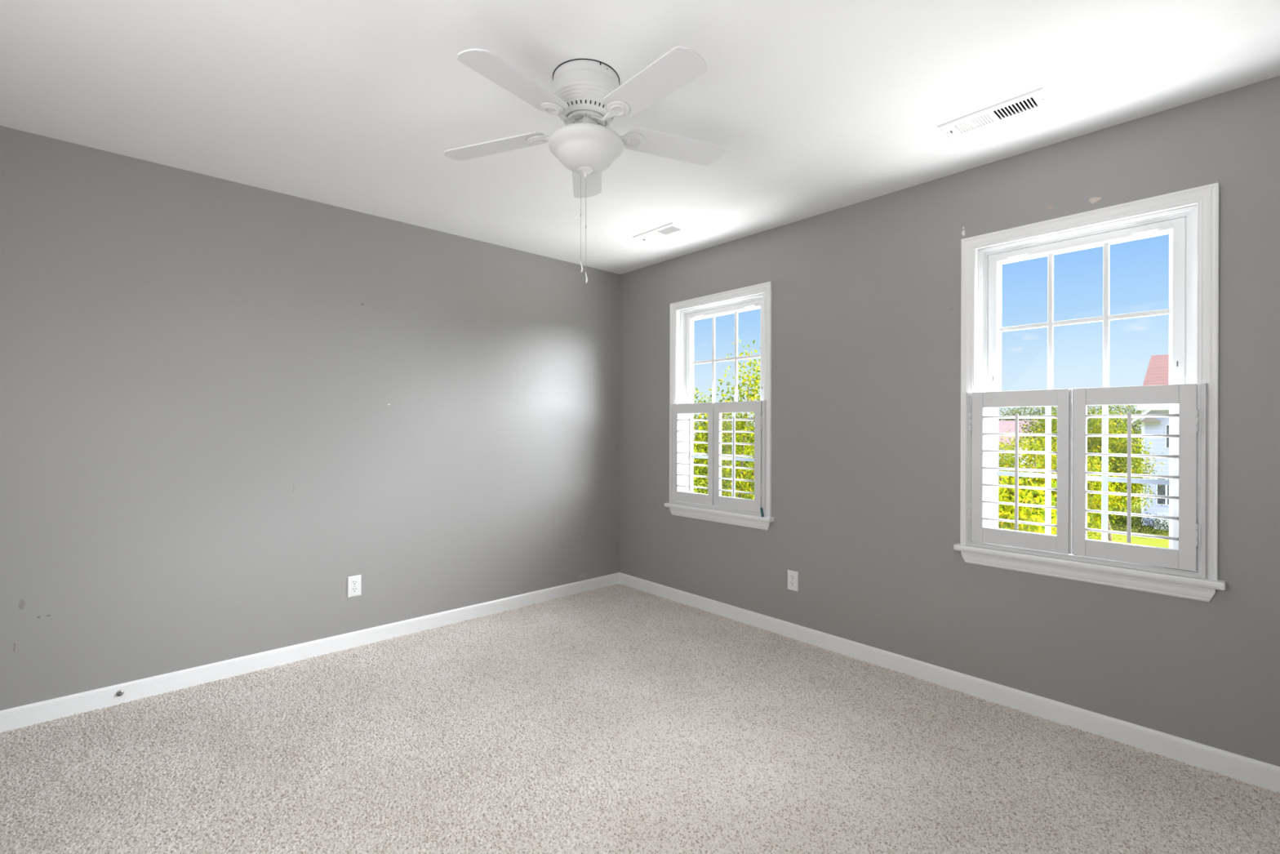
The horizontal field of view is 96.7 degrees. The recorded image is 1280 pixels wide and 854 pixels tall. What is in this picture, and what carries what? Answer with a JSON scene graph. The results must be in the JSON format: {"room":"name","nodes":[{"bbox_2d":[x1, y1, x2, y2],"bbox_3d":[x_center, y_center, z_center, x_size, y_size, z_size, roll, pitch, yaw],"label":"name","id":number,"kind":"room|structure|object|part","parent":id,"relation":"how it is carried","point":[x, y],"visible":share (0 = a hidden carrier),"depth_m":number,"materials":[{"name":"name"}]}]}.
{"room":"empty bedroom","nodes":[
{"label":"empty bedroom","id":0,"kind":"room"},
{"bbox_2d":[0,125,620,710],"bbox_3d":[-1.591,0.035,3.288,3.750,2.990,0.140,0,0,-42],"label":"wall","id":1,"kind":"structure","parent":0,"point":[224,404],"depth_m":2.89,"materials":[{"name":"grey paint"}]},
{"bbox_2d":[115,689,124,696],"bbox_3d":[-2.302,1.181,2.518,0.026,0.026,0.017,0,0,-42],"label":"door stop","id":2,"kind":"object","parent":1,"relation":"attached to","point":[119,693],"visible":1,"depth_m":2.52,"materials":[{"name":"silver metal"}]},
{"bbox_2d":[0,572,619,732],"bbox_3d":[-1.547,1.193,3.228,3.740,0.094,0.012,0,0,-42],"label":"baseboard","id":3,"kind":"structure","parent":1,"relation":"attached to","point":[22,716],"depth_m":2.88,"materials":[{"name":"white paint"}]},
{"bbox_2d":[347,574,360,597],"bbox_3d":[-1.598,0.891,3.184,0.070,0.115,0.008,0,0,-42],"label":"electrical outlet","id":4,"kind":"object","parent":1,"relation":"attached to","point":[354,581],"visible":1,"depth_m":3.18,"materials":[{"name":"white plastic"}]},
{"bbox_2d":[351,586,357,592],"bbox_3d":[-1.597,0.910,3.182,0.034,0.028,0.002,0,0,-42],"label":"receptacle","id":5,"kind":"object","parent":4,"relation":"attached to","point":[353,589],"depth_m":3.18,"materials":[{"name":"white plastic"}]},
{"bbox_2d":[351,579,357,585],"bbox_3d":[-1.597,0.871,3.182,0.034,0.028,0.002,0,0,-42],"label":"receptacle","id":6,"kind":"object","parent":4,"relation":"attached to","point":[353,582],"depth_m":3.18,"materials":[{"name":"white plastic"}]},
{"bbox_2d":[0,583,1279,853],"bbox_3d":[-0.271,1.241,1.842,3.752,0.026,3.780,0,0,-42],"label":"floor","id":7,"kind":"structure","parent":0,"point":[619,718],"depth_m":2.08,"materials":[{"name":"beige carpet"}]},
{"bbox_2d":[0,0,1279,274],"bbox_3d":[-0.265,-1.256,1.841,3.750,0.100,3.780,0,0,-42],"label":"ceiling","id":8,"kind":"structure","parent":0,"point":[814,108],"depth_m":2.03,"materials":[{"name":"paint"}]},
{"bbox_2d":[444,45,724,282],"bbox_3d":[-0.165,-0.853,1.946,1.031,0.704,0.995,0,0,-42],"label":"ceiling fan","id":9,"kind":"object","parent":8,"relation":"hanging from","point":[586,95],"visible":1,"depth_m":1.88,"materials":[{"name":"white metal"}]},
{"bbox_3d":[-0.519,-1.012,2.057,0.389,0.054,0.121,0,0,13],"label":"blade","id":10,"kind":"part","parent":9,"relation":"part of","materials":[{"name":"white laminate"}]},
{"bbox_3d":[-0.366,-1.016,1.686,0.121,0.044,0.389,0,0,31],"label":"blade","id":11,"kind":"part","parent":9,"relation":"part of","materials":[{"name":"white laminate"}]},
{"bbox_3d":[-0.204,-0.730,1.965,0.004,0.325,0.004,0,0,-42],"label":"pull chain","id":12,"kind":"part","parent":9,"relation":"part of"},
{"bbox_3d":[-0.188,-0.699,1.977,0.004,0.331,0.004,0,0,-42],"label":"pull chain","id":13,"kind":"part","parent":9,"relation":"part of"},
{"bbox_3d":[-0.188,-0.944,1.977,0.262,0.103,0.262,0,0,-42],"label":"lamp shade","id":14,"kind":"part","parent":9,"relation":"part of","materials":[{"name":"white glass"}]},
{"bbox_3d":[-0.214,-1.024,2.317,0.121,0.045,0.389,0,0,-5],"label":"blade","id":15,"kind":"part","parent":9,"relation":"part of","materials":[{"name":"white laminate"}]},
{"bbox_3d":[0.035,-1.031,1.717,0.128,0.028,0.389,0,0,-42],"label":"blade","id":16,"kind":"part","parent":9,"relation":"part of","materials":[{"name":"white laminate"}]},
{"bbox_3d":[0.127,-1.036,2.110,0.389,0.029,0.121,0,0,-22],"label":"blade","id":17,"kind":"part","parent":9,"relation":"part of","materials":[{"name":"white laminate"}]},
{"bbox_2d":[632,222,689,242],"bbox_3d":[0.127,-1.244,3.529,0.148,0.102,0.352,0,0,-42],"label":"ceiling vent","id":18,"kind":"object","parent":8,"relation":"in","point":[661,232],"visible":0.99,"depth_m":3.51,"materials":[{"name":"white metal"}]},
{"bbox_2d":[937,87,1053,139],"bbox_3d":[1.360,-1.240,2.192,0.148,0.102,0.352,0,0,-42],"label":"ceiling vent","id":19,"kind":"object","parent":8,"relation":"in","point":[953,129],"visible":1,"depth_m":2.18,"materials":[{"name":"white metal"}]},
{"bbox_2d":[619,75,1279,766],"bbox_3d":[1.167,0.043,3.153,0.140,2.990,4.060,0,0,-42],"label":"wall","id":20,"kind":"structure","parent":0,"point":[866,427],"depth_m":2.73,"materials":[{"name":"grey paint"}]},
{"bbox_2d":[664,281,774,530],"bbox_3d":[0.542,-0.126,3.793,0.184,1.510,0.893,0,0,-42],"label":"window","id":21,"kind":"structure","parent":20,"relation":"in","point":[682,362],"depth_m":3.84,"materials":[{"name":"white paint"}]},
{"bbox_3d":[0.546,0.193,3.799,0.029,0.685,0.675,0,0,-42],"label":"sash","id":22,"kind":"part","parent":21,"relation":"part of","materials":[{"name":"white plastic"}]},
{"bbox_2d":[670,400,766,516],"bbox_3d":[0.489,0.191,3.747,0.075,0.706,0.799,0,0,-42],"label":"plantation shutter","id":23,"kind":"object","parent":21,"relation":"attached to","point":[713,500],"visible":1,"depth_m":3.72,"materials":[{"name":"white paint"}]},
{"bbox_3d":[0.338,0.188,3.864,0.010,0.500,0.012,0,0,-42],"label":"tilt rod","id":24,"kind":"part","parent":23,"relation":"part of","materials":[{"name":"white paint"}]},
{"bbox_3d":[0.366,0.178,3.889,0.028,0.682,0.374,0,0,-42],"label":"panel","id":25,"kind":"part","parent":23,"relation":"part of","materials":[{"name":"white paint"}]},
{"bbox_3d":[0.592,0.189,3.586,0.010,0.500,0.012,0,0,-42],"label":"tilt rod","id":26,"kind":"part","parent":23,"relation":"part of","materials":[{"name":"white paint"}]},
{"bbox_3d":[0.620,0.179,3.612,0.028,0.682,0.372,0,0,-42],"label":"panel","id":27,"kind":"part","parent":23,"relation":"part of","materials":[{"name":"white paint"}]},
{"bbox_3d":[0.567,-0.451,3.816,0.029,0.704,0.675,0,0,-42],"label":"sash","id":28,"kind":"part","parent":21,"relation":"part of","materials":[{"name":"white plastic"}]},
{"bbox_2d":[760,507,764,516],"bbox_3d":[0.739,0.517,3.444,0.024,0.058,0.002,0,0,20],"label":"tape strip","id":29,"kind":"object","parent":21,"relation":"on","point":[761,508],"visible":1,"depth_m":3.44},
{"bbox_2d":[787,569,798,591],"bbox_3d":[0.896,0.902,3.338,0.008,0.115,0.070,0,0,-42],"label":"electrical outlet","id":30,"kind":"object","parent":20,"relation":"attached to","point":[793,576],"visible":1,"depth_m":3.33,"materials":[{"name":"white plastic"}]},
{"bbox_2d":[789,581,795,586],"bbox_3d":[0.894,0.922,3.337,0.002,0.028,0.034,0,0,-42],"label":"receptacle","id":31,"kind":"object","parent":30,"relation":"attached to","point":[792,584],"depth_m":3.34,"materials":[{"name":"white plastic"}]},
{"bbox_2d":[789,574,795,580],"bbox_3d":[0.894,0.883,3.337,0.002,0.028,0.034,0,0,-42],"label":"receptacle","id":32,"kind":"object","parent":30,"relation":"attached to","point":[792,577],"depth_m":3.34,"materials":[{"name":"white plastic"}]},
{"bbox_2d":[618,572,1279,792],"bbox_3d":[1.107,1.201,3.102,0.012,0.094,3.780,0,0,-42],"label":"baseboard","id":33,"kind":"structure","parent":20,"relation":"attached to","point":[1250,771],"depth_m":2.50,"materials":[{"name":"white paint"}]},
{"bbox_2d":[953,182,1226,601],"bbox_3d":[1.828,-0.122,2.386,0.184,1.510,0.884,0,0,-42],"label":"window","id":34,"kind":"structure","parent":20,"relation":"in","point":[1193,231],"depth_m":2.28,"materials":[{"name":"white paint"}]},
{"bbox_3d":[1.696,-0.771,2.558,0.010,0.006,0.076,0,0,-42],"label":"sash pull","id":35,"kind":"part","parent":34,"relation":"part of","materials":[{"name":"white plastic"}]},
{"bbox_3d":[1.832,0.198,2.392,0.029,0.685,0.666,0,0,-42],"label":"sash","id":36,"kind":"part","parent":34,"relation":"part of","materials":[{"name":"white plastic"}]},
{"bbox_2d":[965,383,1207,579],"bbox_3d":[1.774,0.195,2.340,0.075,0.706,0.790,0,0,-42],"label":"plantation shutter","id":37,"kind":"object","parent":34,"relation":"attached to","point":[1072,404],"visible":1,"depth_m":2.31,"materials":[{"name":"white paint"}]},
{"bbox_3d":[1.625,0.193,2.455,0.010,0.500,0.012,0,0,-42],"label":"tilt rod","id":38,"kind":"part","parent":37,"relation":"part of","materials":[{"name":"white paint"}]},
{"bbox_3d":[1.653,0.183,2.481,0.028,0.682,0.370,0,0,-42],"label":"panel","id":39,"kind":"part","parent":37,"relation":"part of","materials":[{"name":"white paint"}]},
{"bbox_3d":[1.875,0.193,2.181,0.010,0.500,0.012,0,0,-42],"label":"tilt rod","id":40,"kind":"part","parent":37,"relation":"part of","materials":[{"name":"white paint"}]},
{"bbox_3d":[1.904,0.183,2.207,0.028,0.682,0.368,0,0,-42],"label":"panel","id":41,"kind":"part","parent":37,"relation":"part of","materials":[{"name":"white paint"}]},
{"bbox_3d":[1.853,-0.447,2.410,0.029,0.704,0.666,0,0,-42],"label":"sash","id":42,"kind":"part","parent":34,"relation":"part of","materials":[{"name":"white plastic"}]},
{"bbox_3d":[1.987,-0.770,2.239,0.010,0.006,0.076,0,0,-42],"label":"sash pull","id":43,"kind":"part","parent":34,"relation":"part of","materials":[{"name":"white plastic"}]},
{"label":"outside","id":44,"kind":"structure","parent":0,"visible":0},
{"bbox_2d":[693,442,1168,548],"bbox_3d":[51.612,4.169,51.826,139.700,0.001,180.000,0,0,-42],"label":"lawn","id":45,"kind":"structure","parent":44,"point":[1148,541],"depth_m":21.80,"materials":[{"name":"green plant"}]},
{"bbox_2d":[693,412,754,473],"bbox_3d":[7.576,1.486,49.321,6.517,7.552,8.211,0,0,-42],"label":"tree","id":46,"kind":"object","parent":45,"relation":"on","point":[747,424],"visible":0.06,"depth_m":48.27,"materials":[{"name":"green plant"}]},
{"bbox_2d":[693,427,754,497],"bbox_3d":[4.274,2.050,20.276,6.044,4.574,4.305,0,0,36],"label":"tree","id":47,"kind":"object","parent":45,"relation":"on","point":[751,428],"visible":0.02,"depth_m":20.33,"materials":[{"name":"green plant"}]},
{"bbox_2d":[693,339,759,499],"bbox_3d":[1.364,1.422,7.974,2.974,5.242,2.190,0,0,19],"label":"leafy tree","id":48,"kind":"object","parent":45,"relation":"on","point":[726,472],"visible":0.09,"depth_m":7.55,"materials":[{"name":"green plant"}]},
{"bbox_2d":[998,420,1041,483],"bbox_3d":[27.224,1.800,45.314,7.300,4.600,7.500,0,0,-42],"label":"house","id":49,"kind":"structure","parent":45,"relation":"on","point":[1004,426],"depth_m":42.47,"materials":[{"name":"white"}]},
{"bbox_2d":[998,406,1057,448],"bbox_3d":[42.277,0.999,61.767,9.492,9.140,7.434,0,0,34],"label":"tree","id":50,"kind":"object","parent":45,"relation":"on","point":[1016,411],"visible":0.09,"depth_m":61.65,"materials":[{"name":"green plant"}]},
{"bbox_2d":[998,453,1090,538],"bbox_3d":[4.733,2.180,7.459,2.037,3.736,2.256,0,0,-42],"label":"shrub","id":51,"kind":"object","parent":45,"relation":"on","point":[1027,513],"visible":0.06,"depth_m":7.03,"materials":[{"name":"green plant"}]},
{"bbox_2d":[998,412,1098,522],"bbox_3d":[14.804,1.699,20.879,3.470,4.952,2.947,0,0,35],"label":"tree","id":52,"kind":"object","parent":45,"relation":"on","point":[1032,422],"visible":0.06,"depth_m":20.97,"materials":[{"name":"green plant"}]},
{"bbox_2d":[998,425,1138,542],"bbox_3d":[9.803,1.999,14.358,4.015,4.148,2.862,0,0,11],"label":"tree","id":53,"kind":"object","parent":45,"relation":"on","point":[1003,464],"visible":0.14,"depth_m":13.82,"materials":[{"name":"green plant"}]},
{"bbox_2d":[1021,404,1164,541],"bbox_3d":[14.251,1.609,18.061,3.803,4.944,2.672,0,0,12],"label":"tree","id":54,"kind":"object","parent":45,"relation":"on","point":[1122,460],"visible":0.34,"depth_m":17.58,"materials":[{"name":"green plant"}]},
{"bbox_2d":[1053,404,1141,473],"bbox_3d":[41.766,0.997,51.563,7.890,9.014,9.362,0,0,-42],"label":"tree","id":55,"kind":"object","parent":45,"relation":"on","point":[1091,410],"visible":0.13,"depth_m":50.22,"materials":[{"name":"green plant"}]},
{"bbox_2d":[1091,503,1168,534],"bbox_3d":[19.483,3.662,22.092,3.446,1.423,1.336,0,0,39],"label":"shrub","id":56,"kind":"object","parent":45,"relation":"on","point":[1124,522],"visible":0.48,"depth_m":22.05,"materials":[{"name":"green plant"}]},
{"bbox_2d":[1131,354,1168,530],"bbox_3d":[27.354,0.398,22.236,9.150,7.420,11.720,0,0,-42],"label":"house","id":57,"kind":"structure","parent":45,"relation":"on","point":[1157,371],"depth_m":23.40,"materials":[{"name":"white"}]},
{"bbox_3d":[21.302,2.630,23.242,0.020,1.040,0.240,0,0,-42],"label":"pane","id":58,"kind":"part","parent":57,"relation":"part of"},
{"bbox_3d":[21.730,0.387,22.780,0.020,0.910,0.950,0,0,-42],"label":"pane","id":59,"kind":"part","parent":57,"relation":"part of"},
{"bbox_3d":[21.508,2.631,23.017,0.020,1.040,0.250,0,0,-42],"label":"pane","id":60,"kind":"part","parent":57,"relation":"part of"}
]}

